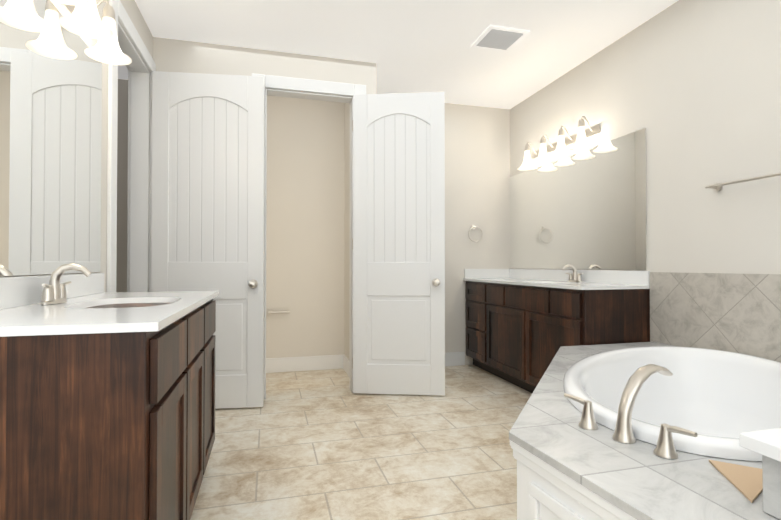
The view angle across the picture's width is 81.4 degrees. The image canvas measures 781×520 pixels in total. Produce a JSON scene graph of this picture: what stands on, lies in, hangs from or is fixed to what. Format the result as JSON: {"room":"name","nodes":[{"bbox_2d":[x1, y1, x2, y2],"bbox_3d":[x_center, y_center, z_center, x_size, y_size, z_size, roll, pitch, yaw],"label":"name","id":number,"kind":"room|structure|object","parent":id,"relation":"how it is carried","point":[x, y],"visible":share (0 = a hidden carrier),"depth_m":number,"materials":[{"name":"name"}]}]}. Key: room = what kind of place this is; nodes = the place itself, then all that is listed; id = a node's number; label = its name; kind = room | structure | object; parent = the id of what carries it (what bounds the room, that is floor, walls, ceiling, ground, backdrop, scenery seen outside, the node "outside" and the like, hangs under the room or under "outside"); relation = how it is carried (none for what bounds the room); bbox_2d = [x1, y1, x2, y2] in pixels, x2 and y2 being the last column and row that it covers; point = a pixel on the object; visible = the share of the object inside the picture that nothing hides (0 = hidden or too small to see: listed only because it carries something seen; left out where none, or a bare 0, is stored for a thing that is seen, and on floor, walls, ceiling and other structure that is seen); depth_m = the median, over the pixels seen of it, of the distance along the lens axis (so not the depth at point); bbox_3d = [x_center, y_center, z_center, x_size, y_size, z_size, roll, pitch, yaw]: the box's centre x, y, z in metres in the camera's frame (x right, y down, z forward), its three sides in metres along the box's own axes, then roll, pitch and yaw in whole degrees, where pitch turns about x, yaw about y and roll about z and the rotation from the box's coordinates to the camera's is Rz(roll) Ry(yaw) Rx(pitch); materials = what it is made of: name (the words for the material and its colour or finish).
{"room":"bathroom","nodes":[
{"label":"bathroom","id":0,"kind":"room"},
{"bbox_2d":[0,0,152,292],"bbox_3d":[-1.375,-0.304,1.685,0.120,2.740,5.460,0,-1,-15],"label":"wall","id":1,"kind":"structure","parent":0,"point":[90,42],"depth_m":2.39,"materials":[{"name":"beige paint"}]},
{"bbox_2d":[0,0,101,275],"bbox_3d":[-1.299,-0.481,1.651,0.006,1.068,1.370,0,-1,-15],"label":"mirror","id":2,"kind":"object","parent":1,"relation":"attached to","point":[50,133],"visible":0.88,"depth_m":1.74,"materials":[{"name":"clear glass"}]},
{"bbox_2d":[0,273,103,304],"bbox_3d":[-1.290,0.108,1.641,0.020,0.099,1.400,0,-1,-15],"label":"backsplash","id":3,"kind":"structure","parent":1,"relation":"attached to","point":[11,288],"depth_m":1.64,"materials":[{"name":"white stone"}]},
{"bbox_2d":[51,0,131,64],"bbox_3d":[-1.206,-1.068,1.708,0.211,0.256,0.966,0,-1,-15],"label":"sconce","id":4,"kind":"object","parent":1,"relation":"attached to","point":[82,18],"visible":1,"depth_m":1.91,"materials":[{"name":"white glass"}]},
{"bbox_2d":[106,0,155,291],"bbox_3d":[-1.694,-0.191,2.872,0.160,2.540,0.980,0,-1,-15],"label":"door frame","id":5,"kind":"structure","parent":1,"relation":"attached to","point":[139,182],"depth_m":3.23,"materials":[{"name":"white wood"}]},
{"bbox_2d":[116,79,344,357],"bbox_3d":[-1.981,-0.274,4.287,3.100,2.740,0.120,0,-1,-15],"label":"wall","id":6,"kind":"structure","parent":0,"point":[305,248],"depth_m":4.52,"materials":[{"name":"beige paint"}]},
{"bbox_2d":[267,310,289,314],"bbox_3d":[-1.093,0.507,4.413,0.214,0.048,0.077,0,-1,-15],"label":"toilet paper holder","id":7,"kind":"object","parent":6,"relation":"attached to","point":[269,312],"visible":1,"depth_m":4.39,"materials":[{"name":"silver metal"}]},
{"bbox_2d":[266,355,341,372],"bbox_3d":[-1.229,1.027,4.401,1.580,0.140,0.019,0,-1,-15],"label":"baseboard","id":8,"kind":"structure","parent":6,"relation":"attached to","point":[292,364],"depth_m":4.49,"materials":[{"name":"white wood"}]},
{"bbox_2d":[153,37,375,208],"bbox_3d":[-0.956,-0.282,3.631,1.700,2.740,0.120,0,-1,-15],"label":"wall","id":9,"kind":"structure","parent":0,"point":[171,55],"depth_m":3.55,"materials":[{"name":"beige paint"}]},
{"bbox_2d":[151,71,264,408],"bbox_3d":[-1.326,-0.140,3.296,0.792,2.424,0.179,0,-1,-7],"label":"door","id":10,"kind":"structure","parent":9,"relation":"in","point":[207,200],"depth_m":3.29,"materials":[{"name":"white wood"}]},
{"bbox_2d":[252,73,365,398],"bbox_3d":[-0.661,-0.181,3.709,0.910,2.540,0.160,0,-1,-15],"label":"door frame","id":11,"kind":"structure","parent":9,"relation":"attached to","point":[295,85],"depth_m":3.68,"materials":[{"name":"white wood"}]},
{"bbox_2d":[352,92,444,394],"bbox_3d":[0.060,-0.135,3.667,0.752,2.424,0.179,0,-1,5],"label":"door","id":12,"kind":"structure","parent":9,"relation":"in","point":[398,243],"depth_m":3.65,"materials":[{"name":"white wood"}]},
{"bbox_2d":[344,103,349,358],"bbox_3d":[-0.325,-0.274,4.328,0.120,2.740,0.900,0,-1,-15],"label":"wall","id":13,"kind":"structure","parent":0,"point":[347,232],"depth_m":4.47,"materials":[{"name":"beige paint"}]},
{"bbox_2d":[342,354,348,375],"bbox_3d":[-0.371,1.025,4.223,0.016,0.140,0.750,0,-1,-15],"label":"baseboard","id":14,"kind":"structure","parent":13,"relation":"attached to","point":[345,361],"depth_m":4.45,"materials":[{"name":"white wood"}]},
{"bbox_2d":[190,364,531,519],"bbox_3d":[-0.419,1.094,1.926,5.100,0.050,5.460,0,-1,-15],"label":"floor","id":15,"kind":"structure","parent":0,"point":[327,444],"depth_m":2.52,"materials":[{"name":"tile"}]},
{"bbox_2d":[0,289,218,519],"bbox_3d":[-1.030,0.612,1.705,0.559,0.907,1.380,0,-1,-15],"label":"bathroom vanity","id":16,"kind":"object","parent":15,"relation":"on","point":[107,405],"depth_m":1.09,"materials":[{"name":"brown wood"}]},
{"bbox_2d":[41,263,91,304],"bbox_3d":[-1.182,0.084,1.671,0.146,0.146,0.222,0,-1,-15],"label":"faucet","id":17,"kind":"object","parent":16,"relation":"on","point":[54,291],"visible":0.98,"depth_m":1.65,"materials":[{"name":"silver metal"}]},
{"bbox_2d":[463,277,649,392],"bbox_3d":[1.277,0.638,3.937,0.539,0.907,1.862,0,-1,-15],"label":"bathroom vanity","id":18,"kind":"object","parent":15,"relation":"on","point":[523,326],"depth_m":3.48,"materials":[{"name":"brown wood"}]},
{"bbox_2d":[562,264,582,281],"bbox_3d":[1.482,0.108,3.750,0.146,0.146,0.222,0,-1,-15],"label":"faucet","id":19,"kind":"object","parent":18,"relation":"on","point":[575,277],"visible":0.98,"depth_m":3.74,"materials":[{"name":"silver metal"}]},
{"bbox_2d":[509,342,778,519],"bbox_3d":[1.321,0.797,1.332,1.806,0.530,3.161,0,-1,-15],"label":"tub deck","id":20,"kind":"object","parent":15,"relation":"on","point":[568,468],"visible":0.83,"depth_m":1.20,"materials":[{"name":"stone"}]},
{"bbox_2d":[564,364,697,458],"bbox_3d":[0.763,0.428,1.361,0.280,0.206,0.399,0,-1,-15],"label":"tub faucet","id":21,"kind":"object","parent":20,"relation":"on","point":[623,432],"visible":1,"depth_m":1.34,"materials":[{"name":"silver metal"}]},
{"bbox_2d":[563,346,780,460],"bbox_3d":[1.300,0.728,1.931,1.438,0.465,1.324,0,-1,-15],"label":"tub","id":22,"kind":"object","parent":20,"relation":"in","point":[717,401],"visible":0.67,"depth_m":2.40,"materials":[{"name":"white ceramic"}]},
{"bbox_2d":[709,460,762,502],"bbox_3d":[0.858,0.526,1.102,0.205,0.005,0.188,0,-1,-15],"label":"scrap","id":23,"kind":"object","parent":20,"relation":"on","point":[746,482],"visible":0.73,"depth_m":1.10,"materials":[{"name":"beige"}]},
{"bbox_2d":[739,428,780,519],"bbox_3d":[1.660,0.442,0.517,1.540,0.159,1.345,0,-1,-15],"label":"step","id":24,"kind":"structure","parent":20,"relation":"on","point":[766,444],"depth_m":0.93,"materials":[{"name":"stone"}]},
{"bbox_2d":[118,0,678,108],"bbox_3d":[-0.419,-1.696,1.958,5.100,0.050,5.460,0,-1,-15],"label":"ceiling","id":25,"kind":"structure","parent":0,"point":[411,46],"depth_m":3.30,"materials":[{"name":"paint"}]},
{"bbox_2d":[470,24,529,51],"bbox_3d":[0.812,-1.646,3.386,0.320,0.016,0.320,0,-1,-15],"label":"ceiling vent","id":26,"kind":"object","parent":25,"relation":"in","point":[499,38],"visible":0.98,"depth_m":3.37,"materials":[{"name":"white"}]},
{"bbox_2d":[445,103,509,364],"bbox_3d":[0.538,-0.268,4.777,1.780,2.740,0.120,0,-1,-15],"label":"wall","id":27,"kind":"structure","parent":0,"point":[477,166],"depth_m":4.81,"materials":[{"name":"beige paint"}]},
{"bbox_2d":[445,352,464,365],"bbox_3d":[0.237,1.030,4.610,1.120,0.140,0.019,0,-1,-15],"label":"baseboard","id":28,"kind":"structure","parent":27,"relation":"attached to","point":[451,358],"depth_m":4.72,"materials":[{"name":"white wood"}]},
{"bbox_2d":[468,224,482,241],"bbox_3d":[0.888,-0.282,4.783,0.167,0.190,0.049,0,-1,-15],"label":"towel ring","id":29,"kind":"object","parent":27,"relation":"attached to","point":[474,227],"visible":0.98,"depth_m":4.77,"materials":[{"name":"silver metal"}]},
{"bbox_2d":[464,269,510,276],"bbox_3d":[1.028,0.145,4.830,0.520,0.099,0.019,0,-1,-15],"label":"backsplash","id":30,"kind":"structure","parent":27,"relation":"attached to","point":[467,272],"depth_m":4.82,"materials":[{"name":"white stone"}]},
{"bbox_2d":[510,0,780,341],"bbox_3d":[2.025,-0.295,2.444,0.120,2.740,5.160,0,-1,-15],"label":"wall","id":31,"kind":"structure","parent":0,"point":[693,87],"depth_m":2.79,"materials":[{"name":"beige paint"}]},
{"bbox_2d":[518,116,599,169],"bbox_3d":[1.434,-1.017,4.007,0.211,0.256,0.973,0,-1,-15],"label":"sconce","id":32,"kind":"object","parent":31,"relation":"attached to","point":[579,138],"visible":1,"depth_m":3.89,"materials":[{"name":"white glass"}]},
{"bbox_2d":[510,128,646,269],"bbox_3d":[1.532,-0.413,4.030,0.006,0.988,1.836,0,-1,-15],"label":"mirror","id":33,"kind":"object","parent":31,"relation":"attached to","point":[585,209],"visible":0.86,"depth_m":3.74,"materials":[{"name":"clear glass"}]},
{"bbox_2d":[511,269,649,284],"bbox_3d":[1.528,0.136,4.007,0.020,0.099,1.868,0,-1,-15],"label":"backsplash","id":34,"kind":"structure","parent":31,"relation":"attached to","point":[643,277],"depth_m":3.64,"materials":[{"name":"white stone"}]},
{"bbox_2d":[650,272,780,361],"bbox_3d":[2.186,0.299,1.573,0.012,0.469,3.164,0,-1,-15],"label":"wall tile","id":35,"kind":"structure","parent":31,"relation":"attached to","point":[735,313],"depth_m":2.62,"materials":[{"name":"tile"}]},
{"bbox_2d":[705,173,780,190],"bbox_3d":[1.951,-0.427,2.337,0.076,0.048,0.658,0,-1,-15],"label":"towel bar","id":36,"kind":"object","parent":31,"relation":"attached to","point":[716,187],"visible":1,"depth_m":2.46,"materials":[{"name":"silver metal"}]}
]}

